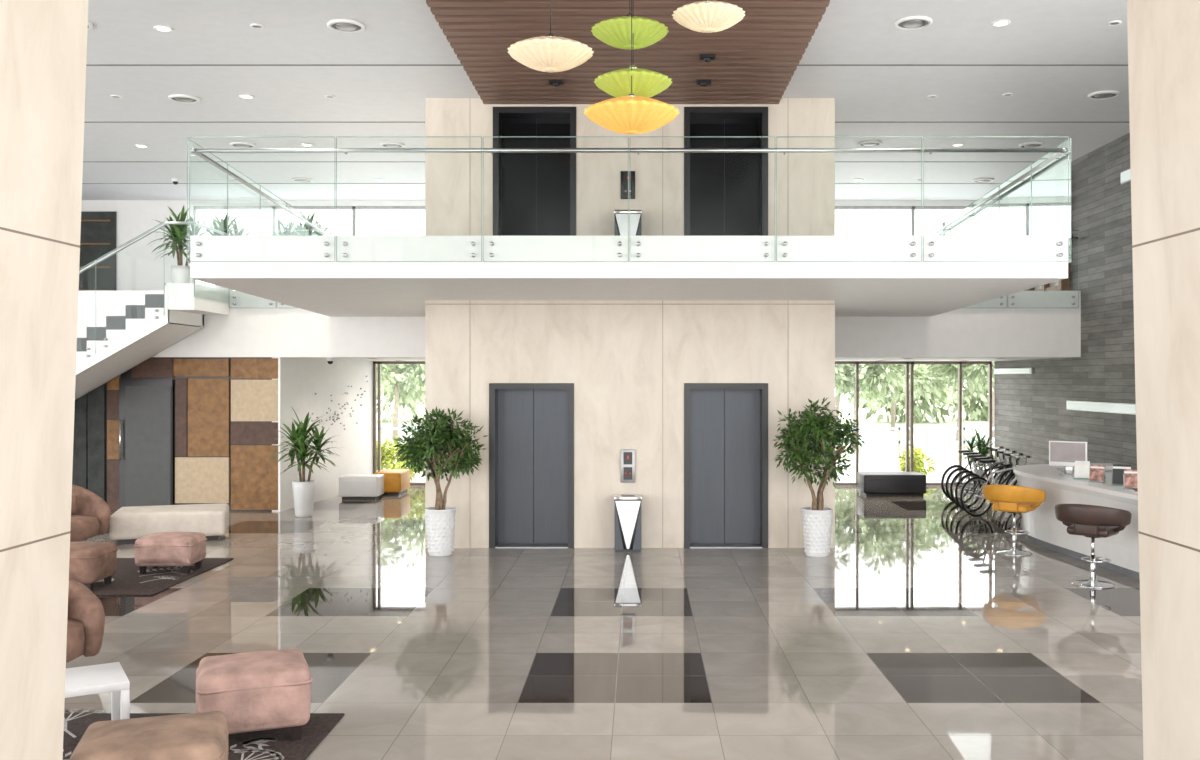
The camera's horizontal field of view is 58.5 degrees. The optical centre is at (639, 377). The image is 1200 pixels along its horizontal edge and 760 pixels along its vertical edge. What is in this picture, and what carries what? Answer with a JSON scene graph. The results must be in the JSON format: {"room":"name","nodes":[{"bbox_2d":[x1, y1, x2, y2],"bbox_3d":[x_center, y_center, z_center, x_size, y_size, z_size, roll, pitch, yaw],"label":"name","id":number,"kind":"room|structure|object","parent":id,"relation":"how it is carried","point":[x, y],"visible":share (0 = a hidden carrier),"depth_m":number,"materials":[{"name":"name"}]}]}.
{"room":"lobby","nodes":[
{"label":"lobby","id":0,"kind":"room"},
{"bbox_2d":[72,357,277,510],"bbox_3d":[-11.120,0.980,18.675,9.760,2.680,0.250,0,0,0],"label":"wall","id":1,"kind":"structure","parent":0,"point":[225,409],"depth_m":18.57,"materials":[{"name":"brown wood"}]},
{"bbox_2d":[119,379,172,508],"bbox_3d":[-8.560,1.170,18.505,0.920,2.300,0.120,0,0,0],"label":"door","id":2,"kind":"structure","parent":1,"relation":"in","point":[145,405],"depth_m":18.51,"materials":[{"name":"grey metal"}]},
{"bbox_2d":[272,357,372,511],"bbox_3d":[-6.071,0.980,20.789,0.164,2.680,4.468,0,0,6],"label":"wall","id":3,"kind":"structure","parent":0,"point":[299,379],"depth_m":20.63,"materials":[{"name":"white paint"}]},
{"bbox_2d":[310,376,367,442],"bbox_3d":[-5.920,0.600,21.147,0.033,1.315,2.948,0,0,6],"label":"wall decoration","id":4,"kind":"object","parent":3,"relation":"attached to","point":[366,376],"visible":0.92,"depth_m":21.02,"materials":[{"name":"metal"}]},
{"bbox_2d":[373,361,424,485],"bbox_3d":[-4.310,0.980,23.070,2.870,2.680,0.100,0,0,0],"label":"window","id":5,"kind":"structure","parent":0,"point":[379,363],"depth_m":23.02,"materials":[{"name":"brown metal"}]},
{"bbox_2d":[81,200,975,290],"bbox_3d":[-4.065,-0.850,23.100,23.870,6.340,0.200,0,0,0],"label":"wall","id":6,"kind":"structure","parent":0,"point":[138,268],"depth_m":23.00,"materials":[{"name":"white paint"}]},
{"bbox_2d":[79,211,115,290],"bbox_3d":[-12.225,-2.540,22.950,1.950,2.060,0.080,0,0,0],"label":"wall panel","id":7,"kind":"object","parent":6,"relation":"attached to","point":[98,228],"visible":0.3,"depth_m":22.94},
{"bbox_2d":[194,206,966,290],"bbox_3d":[-1.000,-2.655,23.070,17.260,2.090,0.100,0,0,0],"label":"window","id":8,"kind":"structure","parent":6,"relation":"in","point":[351,220],"depth_m":23.07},
{"bbox_2d":[835,361,991,485],"bbox_3d":[5.075,0.980,23.070,5.000,2.680,0.100,0,0,0],"label":"window","id":9,"kind":"structure","parent":6,"relation":"in","point":[856,363],"depth_m":23.02,"materials":[{"name":"brown metal"}]},
{"bbox_2d":[77,291,1080,360],"bbox_3d":[-4.190,-0.935,20.750,23.620,1.150,4.500,0,0,0],"label":"wall","id":10,"kind":"structure","parent":0,"point":[1040,324],"depth_m":18.50,"materials":[{"name":"white paint"}]},
{"bbox_2d":[149,206,215,282],"bbox_3d":[-8.672,-2.395,20.311,1.460,1.771,1.251,0,0,0],"label":"potted palm","id":11,"kind":"object","parent":10,"relation":"on","point":[180,273],"visible":0.73,"depth_m":20.19,"materials":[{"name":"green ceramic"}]},
{"bbox_2d":[198,212,255,290],"bbox_3d":[-8.011,-2.355,20.593,1.305,1.690,1.281,0,0,0],"label":"potted palm","id":12,"kind":"object","parent":10,"relation":"on","point":[222,227],"visible":0.23,"depth_m":20.53,"materials":[{"name":"green plant"}]},
{"bbox_2d":[229,230,323,304],"bbox_3d":[-6.275,-1.881,18.498,1.650,1.349,0.108,0,0,0],"label":"glass railing","id":13,"kind":"object","parent":10,"relation":"attached to","point":[229,230],"visible":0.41,"depth_m":18.47,"materials":[{"name":"metal"}]},
{"bbox_2d":[266,218,305,235],"bbox_3d":[-6.925,-2.328,20.987,1.331,1.637,1.290,0,0,0],"label":"potted palm","id":14,"kind":"object","parent":10,"relation":"on","point":[290,227],"visible":0.12,"depth_m":20.92,"materials":[{"name":"green plant"}]},
{"bbox_2d":[287,211,337,235],"bbox_3d":[-6.275,-2.360,20.380,1.231,1.699,1.102,0,0,0],"label":"potted palm","id":15,"kind":"object","parent":10,"relation":"on","point":[305,226],"visible":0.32,"depth_m":20.35,"materials":[{"name":"green plant"}]},
{"bbox_2d":[1000,230,1078,304],"bbox_3d":[6.340,-1.881,18.498,2.480,1.349,0.108,0,0,0],"label":"glass railing","id":16,"kind":"object","parent":10,"relation":"on","point":[1072,238],"visible":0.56,"depth_m":18.47,"materials":[{"name":"metal"}]},
{"bbox_2d":[64,486,1143,759],"bbox_3d":[-4.190,2.420,8.500,23.620,0.200,29.000,0,0,0],"label":"floor","id":17,"kind":"structure","parent":0,"point":[914,638],"depth_m":9.53,"materials":[{"name":"tile"}]},
{"bbox_2d":[0,0,87,759],"bbox_3d":[-3.225,-0.750,4.400,1.330,6.140,1.400,0,0,0],"label":"stone column","id":18,"kind":"structure","parent":17,"relation":"on","point":[43,43],"depth_m":4.77,"materials":[{"name":"stone"}]},
{"bbox_2d":[66,579,104,662],"bbox_3d":[-4.657,1.953,8.264,0.934,0.734,0.831,0,0,-30],"label":"armchair","id":19,"kind":"object","parent":17,"relation":"on","point":[86,615],"visible":0.27,"depth_m":8.33,"materials":[{"name":"brown fabric"}]},
{"bbox_2d":[70,485,110,541],"bbox_3d":[-7.729,1.872,14.308,1.016,0.896,1.142,0,0,40],"label":"armchair","id":20,"kind":"object","parent":17,"relation":"on","point":[90,514],"visible":0.34,"depth_m":14.49,"materials":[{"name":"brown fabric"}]},
{"bbox_2d":[75,216,228,399],"bbox_3d":[-10.577,-0.130,17.742,7.006,4.901,1.515,0,0,0],"label":"staircase","id":21,"kind":"structure","parent":17,"relation":"on","point":[164,320],"depth_m":17.05,"materials":[{"name":"white paint"}]},
{"bbox_2d":[83,558,233,595],"bbox_3d":[-6.300,2.312,12.597,2.200,0.017,2.394,0,0,0],"label":"patterned rug","id":22,"kind":"object","parent":17,"relation":"on","point":[127,580],"visible":0.41,"depth_m":12.30,"materials":[{"name":"fabric"}]},
{"bbox_2d":[69,542,117,590],"bbox_3d":[-6.220,2.058,11.750,0.736,0.490,0.636,0,0,-2],"label":"ottoman","id":23,"kind":"object","parent":22,"relation":"on","point":[89,562],"visible":0.47,"depth_m":11.54,"materials":[{"name":"beige fabric"}]},
{"bbox_2d":[133,532,206,573],"bbox_3d":[-5.610,2.078,12.800,0.696,0.450,0.586,0,0,-3],"label":"ottoman","id":24,"kind":"object","parent":22,"relation":"on","point":[185,549],"visible":1,"depth_m":12.54,"materials":[{"name":"pink fabric"}]},
{"bbox_2d":[110,503,228,544],"bbox_3d":[-6.780,2.098,15.500,1.518,0.445,1.018,0,0,-18],"label":"bench ottoman","id":25,"kind":"object","parent":17,"relation":"on","point":[127,524],"visible":0.94,"depth_m":15.08,"materials":[{"name":"beige fabric"}]},
{"bbox_2d":[63,709,344,759],"bbox_3d":[-3.090,2.312,6.327,2.120,0.017,2.254,0,0,0],"label":"patterned rug","id":26,"kind":"object","parent":17,"relation":"on","point":[271,744],"visible":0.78,"depth_m":6.86,"materials":[{"name":"fabric"}]},
{"bbox_2d":[65,662,129,719],"bbox_3d":[-3.580,2.103,6.800,0.550,0.400,0.550,0,0,-32],"label":"side table","id":27,"kind":"object","parent":26,"relation":"on","point":[108,677],"visible":0.39,"depth_m":6.73,"materials":[{"name":"white paint"}]},
{"bbox_2d":[69,711,229,759],"bbox_3d":[-2.600,2.078,5.700,0.756,0.450,0.676,0,0,-18],"label":"ottoman","id":28,"kind":"object","parent":26,"relation":"on","point":[201,735],"visible":1,"depth_m":5.55,"materials":[{"name":"beige fabric"}]},
{"bbox_2d":[195,648,312,739],"bbox_3d":[-2.510,2.058,6.950,0.696,0.490,0.656,0,0,-22],"label":"ottoman","id":29,"kind":"object","parent":26,"relation":"on","point":[270,689],"visible":0.83,"depth_m":6.70,"materials":[{"name":"pink fabric"}]},
{"bbox_2d":[269,406,345,516],"bbox_3d":[-5.638,1.386,17.948,1.370,1.868,1.256,0,0,0],"label":"dracaena","id":30,"kind":"object","parent":17,"relation":"on","point":[303,490],"visible":1,"depth_m":17.85,"materials":[{"name":"green plant"}]},
{"bbox_2d":[339,474,383,499],"bbox_3d":[-5.350,2.095,20.572,0.740,0.450,0.557,0,0,0],"label":"bench","id":31,"kind":"object","parent":17,"relation":"on","point":[351,486],"visible":1,"depth_m":20.30,"materials":[{"name":"white leather"}]},
{"bbox_2d":[374,469,409,494],"bbox_3d":[-4.985,2.095,21.547,0.530,0.450,0.907,0,0,0],"label":"bench","id":32,"kind":"object","parent":17,"relation":"on","point":[396,481],"visible":0.79,"depth_m":21.15,"materials":[{"name":"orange leather"}]},
{"bbox_2d":[393,406,488,556],"bbox_3d":[-2.652,1.342,14.095,1.117,1.956,1.063,0,0,27],"label":"ficus tree","id":33,"kind":"object","parent":17,"relation":"on","point":[440,519],"visible":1,"depth_m":13.94,"materials":[{"name":"green plant"}]},
{"bbox_2d":[614,494,641,551],"bbox_3d":[-0.160,1.950,14.420,0.380,0.740,0.300,0,0,0],"label":"waste bin","id":34,"kind":"object","parent":17,"relation":"on","point":[627,506],"visible":1,"depth_m":14.28,"materials":[{"name":"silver metal"}]},
{"bbox_2d":[773,397,865,556],"bbox_3d":[2.314,1.268,14.042,1.108,2.104,1.141,0,0,-42],"label":"ficus tree","id":35,"kind":"object","parent":17,"relation":"on","point":[817,519],"visible":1,"depth_m":13.87,"materials":[{"name":"green plant"}]},
{"bbox_2d":[857,472,925,495],"bbox_3d":[4.990,2.105,21.247,1.220,0.430,0.707,0,0,0],"label":"bench","id":36,"kind":"object","parent":17,"relation":"on","point":[868,483],"visible":1,"depth_m":20.90,"materials":[{"name":"leather"}]},
{"bbox_2d":[945,447,1010,502],"bbox_3d":[6.381,1.810,19.849,1.737,1.017,0.607,0,0,-22],"label":"bicycle","id":37,"kind":"object","parent":17,"relation":"on","point":[964,453],"visible":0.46,"depth_m":19.71,"materials":[{"name":"metal"}]},
{"bbox_2d":[959,429,996,491],"bbox_3d":[6.975,1.659,21.892,0.946,1.321,0.921,0,0,0],"label":"dracaena","id":38,"kind":"object","parent":17,"relation":"on","point":[984,451],"visible":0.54,"depth_m":21.85,"materials":[{"name":"green plant"}]},
{"bbox_2d":[941,445,1014,499],"bbox_3d":[6.471,1.810,20.448,1.737,1.017,0.607,0,0,-22],"label":"bicycle","id":39,"kind":"object","parent":17,"relation":"on","point":[959,451],"visible":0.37,"depth_m":20.31,"materials":[{"name":"metal"}]},
{"bbox_2d":[950,449,1018,507],"bbox_3d":[6.291,1.810,19.248,1.737,1.017,0.607,0,0,-22],"label":"bicycle","id":40,"kind":"object","parent":17,"relation":"on","point":[1004,462],"visible":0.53,"depth_m":19.13,"materials":[{"name":"metal"}]},
{"bbox_2d":[955,451,1025,511],"bbox_3d":[6.201,1.810,18.648,1.737,1.017,0.607,0,0,-22],"label":"bicycle","id":41,"kind":"object","parent":17,"relation":"on","point":[1008,477],"visible":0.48,"depth_m":18.51,"materials":[{"name":"metal"}]},
{"bbox_2d":[960,454,1030,516],"bbox_3d":[6.111,1.810,18.049,1.737,1.017,0.607,0,0,-22],"label":"bicycle","id":42,"kind":"object","parent":17,"relation":"on","point":[989,461],"visible":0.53,"depth_m":17.89,"materials":[{"name":"metal"}]},
{"bbox_2d":[982,485,1045,555],"bbox_3d":[4.917,1.856,14.112,0.658,0.928,0.673,0,0,-7],"label":"bar stool","id":43,"kind":"object","parent":17,"relation":"on","point":[1013,499],"visible":1,"depth_m":13.94,"materials":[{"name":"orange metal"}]},
{"bbox_2d":[1013,463,1139,579],"bbox_3d":[6.337,1.820,13.083,1.964,1.000,6.994,0,0,0],"label":"reception desk","id":44,"kind":"object","parent":17,"relation":"on","point":[1045,530],"depth_m":13.65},
{"bbox_2d":[1049,441,1086,475],"bbox_3d":[5.812,1.088,14.516,0.500,0.460,0.160,0,0,38],"label":"desktop monitor","id":45,"kind":"object","parent":44,"relation":"on","point":[1061,453],"visible":0.8,"depth_m":14.50,"materials":[{"name":"white paint"}]},
{"bbox_2d":[1074,461,1089,479],"bbox_3d":[5.746,1.200,13.911,0.198,0.235,0.116,0,0,29],"label":"brochure holder","id":46,"kind":"object","parent":44,"relation":"on","point":[1081,468],"visible":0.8,"depth_m":13.90,"materials":[{"name":"white paper"}]},
{"bbox_2d":[1088,465,1104,483],"bbox_3d":[5.748,1.207,13.459,0.187,0.222,0.110,0,0,40],"label":"brochure holder","id":47,"kind":"object","parent":44,"relation":"on","point":[1097,472],"visible":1,"depth_m":13.45,"materials":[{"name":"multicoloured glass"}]},
{"bbox_2d":[1111,464,1130,486],"bbox_3d":[5.857,1.187,13.013,0.220,0.261,0.129,0,0,29],"label":"brochure holder","id":48,"kind":"object","parent":44,"relation":"on","point":[1118,469],"visible":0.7,"depth_m":13.02,"materials":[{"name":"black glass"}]},
{"bbox_2d":[1123,469,1137,489],"bbox_3d":[5.805,1.200,12.612,0.198,0.235,0.116,0,0,23],"label":"brochure holder","id":49,"kind":"object","parent":44,"relation":"on","point":[1129,476],"visible":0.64,"depth_m":12.62,"materials":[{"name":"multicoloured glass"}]},
{"bbox_2d":[1054,504,1131,588],"bbox_3d":[5.046,1.856,11.963,0.658,0.928,0.673,0,0,-5],"label":"bar stool","id":50,"kind":"object","parent":17,"relation":"on","point":[1091,521],"visible":1,"depth_m":11.80,"materials":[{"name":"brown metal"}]},
{"bbox_2d":[1127,0,1199,759],"bbox_3d":[2.918,-0.750,4.400,1.284,6.140,1.400,0,0,0],"label":"stone column","id":51,"kind":"structure","parent":17,"relation":"on","point":[1164,35],"depth_m":4.78,"materials":[{"name":"stone"}]},
{"bbox_2d":[82,0,1129,199],"bbox_3d":[-4.190,-3.943,8.500,23.620,0.254,29.000,0,0,0],"label":"ceiling","id":52,"kind":"structure","parent":0,"point":[880,76],"depth_m":14.22,"materials":[{"name":"paint"}]},
{"bbox_2d":[154,25,173,31],"bbox_3d":[-5.200,-3.812,11.680,0.200,0.015,0.200,0,0,0],"label":"recessed light","id":53,"kind":"object","parent":52,"relation":"in","point":[162,28],"visible":1,"depth_m":11.66,"materials":[{"name":"white paint"}]},
{"bbox_2d":[168,94,199,102],"bbox_3d":[-6.220,-3.804,14.600,0.400,0.030,0.400,0,0,0],"label":"air diffuser","id":54,"kind":"object","parent":52,"relation":"attached to","point":[180,98],"depth_m":14.54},
{"bbox_2d":[230,142,254,147],"bbox_3d":[-6.500,-3.804,17.500,0.400,0.030,0.400,0,0,0],"label":"air diffuser","id":55,"kind":"object","parent":52,"relation":"attached to","point":[234,144],"depth_m":17.44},
{"bbox_2d":[291,178,312,182],"bbox_3d":[-6.500,-3.804,20.600,0.400,0.030,0.400,0,0,0],"label":"air diffuser","id":56,"kind":"object","parent":52,"relation":"attached to","point":[302,180],"depth_m":20.53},
{"bbox_2d":[327,19,364,32],"bbox_3d":[-3.180,-3.804,11.580,0.400,0.030,0.400,0,0,0],"label":"air diffuser","id":57,"kind":"object","parent":52,"relation":"attached to","point":[340,25],"depth_m":11.53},
{"bbox_2d":[380,142,404,147],"bbox_3d":[-4.050,-3.804,17.500,0.400,0.030,0.400,0,0,0],"label":"air diffuser","id":58,"kind":"object","parent":52,"relation":"attached to","point":[384,144],"depth_m":17.44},
{"bbox_2d":[426,0,829,103],"bbox_3d":[-0.120,-3.776,10.803,4.020,0.083,7.605,0,0,0],"label":"ceiling panel","id":59,"kind":"object","parent":52,"relation":"attached to","point":[757,57],"visible":0.77,"depth_m":12.13,"materials":[{"name":"wood"}]},
{"bbox_2d":[507,0,593,71],"bbox_3d":[-0.760,-3.171,9.100,0.732,1.117,0.732,0,0,-37],"label":"pendant lamp","id":60,"kind":"object","parent":59,"relation":"hanging from","point":[548,53],"visible":1,"depth_m":8.92,"materials":[{"name":"beige fabric"}]},
{"bbox_2d":[549,80,563,86],"bbox_3d":[-1.050,-3.702,13.450,0.180,0.064,0.120,0,0,0],"label":"ceiling spotlight","id":61,"kind":"object","parent":59,"relation":"attached to","point":[556,83],"visible":1,"depth_m":13.40,"materials":[{"name":"black metal"}]},
{"bbox_2d":[591,0,668,49],"bbox_3d":[-0.090,-3.330,9.500,0.697,0.799,0.697,0,0,0],"label":"pendant lamp","id":62,"kind":"object","parent":59,"relation":"hanging from","point":[615,32],"visible":0.96,"depth_m":9.33,"materials":[{"name":"green fabric"}]},
{"bbox_2d":[584,0,679,134],"bbox_3d":[-0.070,-2.894,9.000,0.810,1.671,0.810,0,0,0],"label":"pendant lamp","id":63,"kind":"object","parent":59,"relation":"hanging from","point":[631,114],"visible":1,"depth_m":8.80,"materials":[{"name":"yellow fabric"}]},
{"bbox_2d":[594,65,671,97],"bbox_3d":[-0.060,-3.076,9.300,0.681,1.307,0.681,0,0,7],"label":"pendant lamp","id":64,"kind":"object","parent":59,"relation":"hanging from","point":[617,83],"visible":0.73,"depth_m":9.12,"materials":[{"name":"green fabric"}]},
{"bbox_2d":[696,80,710,86],"bbox_3d":[0.800,-3.702,13.450,0.180,0.064,0.120,0,0,0],"label":"ceiling spotlight","id":65,"kind":"object","parent":59,"relation":"attached to","point":[703,83],"visible":1,"depth_m":13.40,"materials":[{"name":"black metal"}]},
{"bbox_2d":[699,54,714,61],"bbox_3d":[0.780,-3.702,12.400,0.180,0.064,0.120,0,0,0],"label":"ceiling spotlight","id":66,"kind":"object","parent":59,"relation":"attached to","point":[706,57],"visible":1,"depth_m":12.35,"materials":[{"name":"black metal"}]},
{"bbox_2d":[672,0,744,32],"bbox_3d":[0.590,-3.357,9.200,0.636,0.747,0.636,0,0,0],"label":"pendant lamp","id":67,"kind":"object","parent":59,"relation":"hanging from","point":[706,16],"visible":1,"depth_m":9.05,"materials":[{"name":"beige fabric"}]},
{"bbox_2d":[857,140,882,146],"bbox_3d":[3.740,-3.804,17.400,0.400,0.030,0.400,0,0,0],"label":"air diffuser","id":68,"kind":"object","parent":52,"relation":"attached to","point":[872,143],"depth_m":17.34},
{"bbox_2d":[894,16,931,29],"bbox_3d":[2.930,-3.804,11.480,0.400,0.030,0.400,0,0,0],"label":"air diffuser","id":69,"kind":"object","parent":52,"relation":"attached to","point":[911,22],"depth_m":11.44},
{"bbox_2d":[972,178,993,182],"bbox_3d":[6.600,-3.804,20.600,0.400,0.030,0.400,0,0,0],"label":"air diffuser","id":70,"kind":"object","parent":52,"relation":"attached to","point":[978,180],"depth_m":20.53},
{"bbox_2d":[991,20,1010,26],"bbox_3d":[3.880,-3.812,11.500,0.200,0.015,0.200,0,0,0],"label":"recessed light","id":71,"kind":"object","parent":52,"relation":"in","point":[999,23],"visible":1,"depth_m":11.50,"materials":[{"name":"white paint"}]},
{"bbox_2d":[1018,142,1043,147],"bbox_3d":[6.400,-3.804,17.500,0.400,0.030,0.400,0,0,0],"label":"air diffuser","id":72,"kind":"object","parent":52,"relation":"attached to","point":[1028,144],"depth_m":17.44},
{"bbox_2d":[1088,90,1119,99],"bbox_3d":[6.240,-3.804,14.400,0.400,0.030,0.400,0,0,0],"label":"air diffuser","id":73,"kind":"object","parent":52,"relation":"attached to","point":[1107,94],"depth_m":14.35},
{"bbox_2d":[1107,20,1121,25],"bbox_3d":[5.100,-3.812,11.500,0.140,0.015,0.140,0,0,0],"label":"recessed light","id":74,"kind":"object","parent":52,"relation":"in","point":[1112,23],"visible":1,"depth_m":11.49,"materials":[{"name":"white paint"}]},
{"bbox_2d":[425,98,834,547],"bbox_3d":[-0.135,-0.750,16.448,5.590,6.140,3.703,0,0,0],"label":"wall","id":75,"kind":"structure","parent":0,"point":[628,363],"depth_m":14.60,"materials":[{"name":"beige stone"}]},
{"bbox_2d":[489,383,573,547],"bbox_3d":[-1.480,1.195,14.783,1.156,2.246,0.395,0,0,0],"label":"door","id":76,"kind":"structure","parent":75,"relation":"in","point":[531,425],"depth_m":14.90,"materials":[{"name":"black metal"}]},
{"bbox_2d":[493,107,575,235],"bbox_3d":[-1.440,-2.605,14.783,1.136,2.186,0.395,0,0,0],"label":"door","id":77,"kind":"structure","parent":75,"relation":"in","point":[534,194],"depth_m":14.90,"materials":[{"name":"black metal"}]},
{"bbox_2d":[621,450,634,482],"bbox_3d":[-0.165,1.200,14.579,0.200,0.450,0.041,0,0,0],"label":"panel","id":78,"kind":"object","parent":75,"relation":"attached to","point":[627,456],"visible":1,"depth_m":14.57,"materials":[{"name":"metal"}]},
{"bbox_2d":[621,171,634,198],"bbox_3d":[-0.165,-2.630,14.579,0.200,0.380,0.041,0,0,0],"label":"panel","id":79,"kind":"object","parent":75,"relation":"attached to","point":[624,174],"visible":0.94,"depth_m":14.57,"materials":[{"name":"black metal"}]},
{"bbox_2d":[190,236,1067,316],"bbox_3d":[-0.170,-1.285,14.925,10.380,0.450,7.150,0,0,0],"label":"balcony slab","id":80,"kind":"object","parent":75,"relation":"attached to","point":[331,289],"visible":0.95,"depth_m":11.35,"materials":[{"name":"white paint"}]},
{"bbox_2d":[187,137,330,262],"bbox_3d":[-5.058,-1.891,14.883,0.110,1.329,7.094,0,0,-5],"label":"glass railing","id":81,"kind":"object","parent":80,"relation":"attached to","point":[202,155],"visible":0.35,"depth_m":13.12,"materials":[{"name":"glass"}]},
{"bbox_2d":[614,210,641,235],"bbox_3d":[-0.160,-1.880,14.420,0.380,0.740,0.300,0,0,0],"label":"waste bin","id":82,"kind":"object","parent":80,"relation":"on","point":[621,216],"visible":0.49,"depth_m":14.27,"materials":[{"name":"silver metal"}]},
{"bbox_2d":[189,136,1068,261],"bbox_3d":[-0.115,-1.891,11.348,9.310,1.329,0.108,0,0,0],"label":"glass railing","id":83,"kind":"object","parent":80,"relation":"attached to","point":[336,150],"visible":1,"depth_m":11.36,"materials":[{"name":"glass"}]},
{"bbox_2d":[929,138,1070,262],"bbox_3d":[4.773,-1.891,14.883,0.109,1.329,7.085,0,0,4],"label":"glass railing","id":84,"kind":"object","parent":80,"relation":"attached to","point":[1034,201],"visible":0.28,"depth_m":12.91,"materials":[{"name":"glass"}]},
{"bbox_2d":[684,383,767,547],"bbox_3d":[1.175,1.195,14.783,1.146,2.246,0.395,0,0,0],"label":"door","id":85,"kind":"structure","parent":75,"relation":"in","point":[726,424],"depth_m":14.90,"materials":[{"name":"black metal"}]},
{"bbox_2d":[684,107,767,235],"bbox_3d":[1.175,-2.605,14.783,1.146,2.186,0.395,0,0,0],"label":"door","id":86,"kind":"structure","parent":75,"relation":"in","point":[726,194],"depth_m":14.90,"materials":[{"name":"black metal"}]},
{"bbox_2d":[994,133,1136,484],"bbox_3d":[7.745,-0.750,16.250,0.250,6.140,13.500,0,0,0],"label":"wall","id":87,"kind":"structure","parent":0,"point":[1030,412],"depth_m":17.98,"materials":[{"name":"stone"}]},
{"bbox_2d":[994,368,1033,373],"bbox_3d":[7.593,-0.140,21.800,0.055,0.120,2.200,0,0,0],"label":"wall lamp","id":88,"kind":"object","parent":87,"relation":"attached to","point":[1001,370],"visible":1,"depth_m":21.62,"materials":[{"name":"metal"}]},
{"bbox_2d":[1027,263,1069,290],"bbox_3d":[7.537,-2.570,19.790,0.155,2.120,1.680,0,0,0],"label":"door","id":89,"kind":"structure","parent":87,"relation":"in","point":[1061,285],"depth_m":19.17,"materials":[{"name":"brown wood"}]},
{"bbox_2d":[1066,401,1135,414],"bbox_3d":[7.593,0.480,17.650,0.055,0.160,2.700,0,0,0],"label":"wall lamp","id":90,"kind":"object","parent":87,"relation":"attached to","point":[1122,408],"visible":0.82,"depth_m":17.50,"materials":[{"name":"metal"}]},
{"bbox_2d":[1121,168,1130,183],"bbox_3d":[7.604,-3.155,16.650,0.029,0.190,0.540,0,0,0],"label":"exit sign","id":91,"kind":"object","parent":87,"relation":"attached to","point":[1125,175],"visible":0.64,"depth_m":16.73,"materials":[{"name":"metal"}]},
{"label":"outside","id":92,"kind":"structure","parent":0,"visible":0},
{"bbox_2d":[376,397,993,482],"bbox_3d":[0.000,2.555,81.600,160.000,0.230,116.800,0,0,0],"label":"ground","id":93,"kind":"structure","parent":92,"point":[873,457],"depth_m":42.46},
{"bbox_2d":[376,438,409,471],"bbox_3d":[-5.878,1.824,24.584,1.388,1.062,1.300,0,0,0],"label":"shrub","id":94,"kind":"object","parent":93,"relation":"on","point":[386,460],"visible":0.43,"depth_m":24.34,"materials":[{"name":"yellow plant"}]},
{"bbox_2d":[376,364,423,404],"bbox_3d":[-10.649,-0.316,42.124,4.107,5.681,5.086,0,0,43],"label":"tree","id":95,"kind":"object","parent":93,"relation":"on","point":[388,371],"visible":0.06,"depth_m":41.65,"materials":[{"name":"green plant"}]},
{"bbox_2d":[376,364,424,443],"bbox_3d":[-8.450,0.152,36.881,3.720,4.746,3.982,0,0,0],"label":"tree","id":96,"kind":"object","parent":93,"relation":"on","point":[397,374],"visible":0.35,"depth_m":36.96,"materials":[{"name":"green plant"}]},
{"bbox_2d":[376,367,424,422],"bbox_3d":[-11.412,-0.170,61.508,8.273,6.477,7.965,0,0,0],"label":"tree","id":97,"kind":"object","parent":93,"relation":"on","point":[409,408],"visible":0.04,"depth_m":59.57,"materials":[{"name":"green plant"}]},
{"bbox_2d":[377,434,424,481],"bbox_3d":[-5.326,1.843,24.909,1.507,1.147,1.358,0,0,0],"label":"shrub","id":98,"kind":"object","parent":93,"relation":"on","point":[394,440],"visible":0.15,"depth_m":24.61,"materials":[{"name":"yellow plant"}]},
{"bbox_2d":[376,427,993,457],"bbox_3d":[0.000,2.020,33.030,60.060,1.000,0.060,0,0,0],"label":"fence","id":99,"kind":"object","parent":93,"relation":"on","point":[382,428],"visible":0.06,"depth_m":33.00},
{"bbox_2d":[835,364,894,421],"bbox_3d":[8.453,-0.077,46.836,5.469,5.203,4.348,0,0,20],"label":"tree","id":100,"kind":"object","parent":93,"relation":"on","point":[837,398],"visible":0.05,"depth_m":46.75,"materials":[{"name":"green plant"}]},
{"bbox_2d":[835,364,909,451],"bbox_3d":[7.127,0.248,35.780,3.920,4.554,2.970,0,0,15],"label":"tree","id":101,"kind":"object","parent":93,"relation":"on","point":[846,377],"visible":0.33,"depth_m":35.52,"materials":[{"name":"green plant"}]},
{"bbox_2d":[860,364,945,445],"bbox_3d":[9.499,0.061,39.428,4.031,4.927,3.643,0,0,0],"label":"tree","id":102,"kind":"object","parent":93,"relation":"on","point":[923,386],"visible":0.13,"depth_m":38.81,"materials":[{"name":"green plant"}]},
{"bbox_2d":[846,364,966,422],"bbox_3d":[14.356,-0.286,58.628,7.009,6.695,6.726,0,0,0],"label":"tree","id":103,"kind":"object","parent":93,"relation":"on","point":[941,396],"visible":0.12,"depth_m":58.87,"materials":[{"name":"green plant"}]},
{"bbox_2d":[889,364,930,430],"bbox_3d":[11.704,-0.538,49.932,5.651,6.123,5.122,0,0,0],"label":"tree","id":104,"kind":"object","parent":93,"relation":"on","point":[893,405],"visible":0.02,"depth_m":49.92,"materials":[{"name":"green plant"}]},
{"bbox_2d":[897,445,938,476],"bbox_3d":[6.590,2.024,25.485,0.960,0.848,1.037,0,0,0],"label":"shrub","id":105,"kind":"object","parent":93,"relation":"on","point":[919,465],"visible":0.53,"depth_m":25.32,"materials":[{"name":"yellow plant"}]},
{"bbox_2d":[914,361,993,440],"bbox_3d":[11.983,0.152,40.995,3.976,4.746,3.823,0,0,0],"label":"tree","id":106,"kind":"object","parent":93,"relation":"on","point":[975,372],"visible":0.26,"depth_m":40.96,"materials":[{"name":"green plant"}]},
{"bbox_2d":[930,371,992,421],"bbox_3d":[20.923,-0.427,62.888,6.810,6.903,9.123,0,0,26],"label":"tree","id":107,"kind":"object","parent":93,"relation":"on","point":[974,410],"visible":0.13,"depth_m":61.62,"materials":[{"name":"green plant"}]},
{"bbox_2d":[931,364,993,436],"bbox_3d":[14.666,-0.231,44.126,4.238,5.511,5.114,0,0,-15],"label":"tree","id":108,"kind":"object","parent":93,"relation":"on","point":[954,396],"visible":0.02,"depth_m":44.72,"materials":[{"name":"green plant"}]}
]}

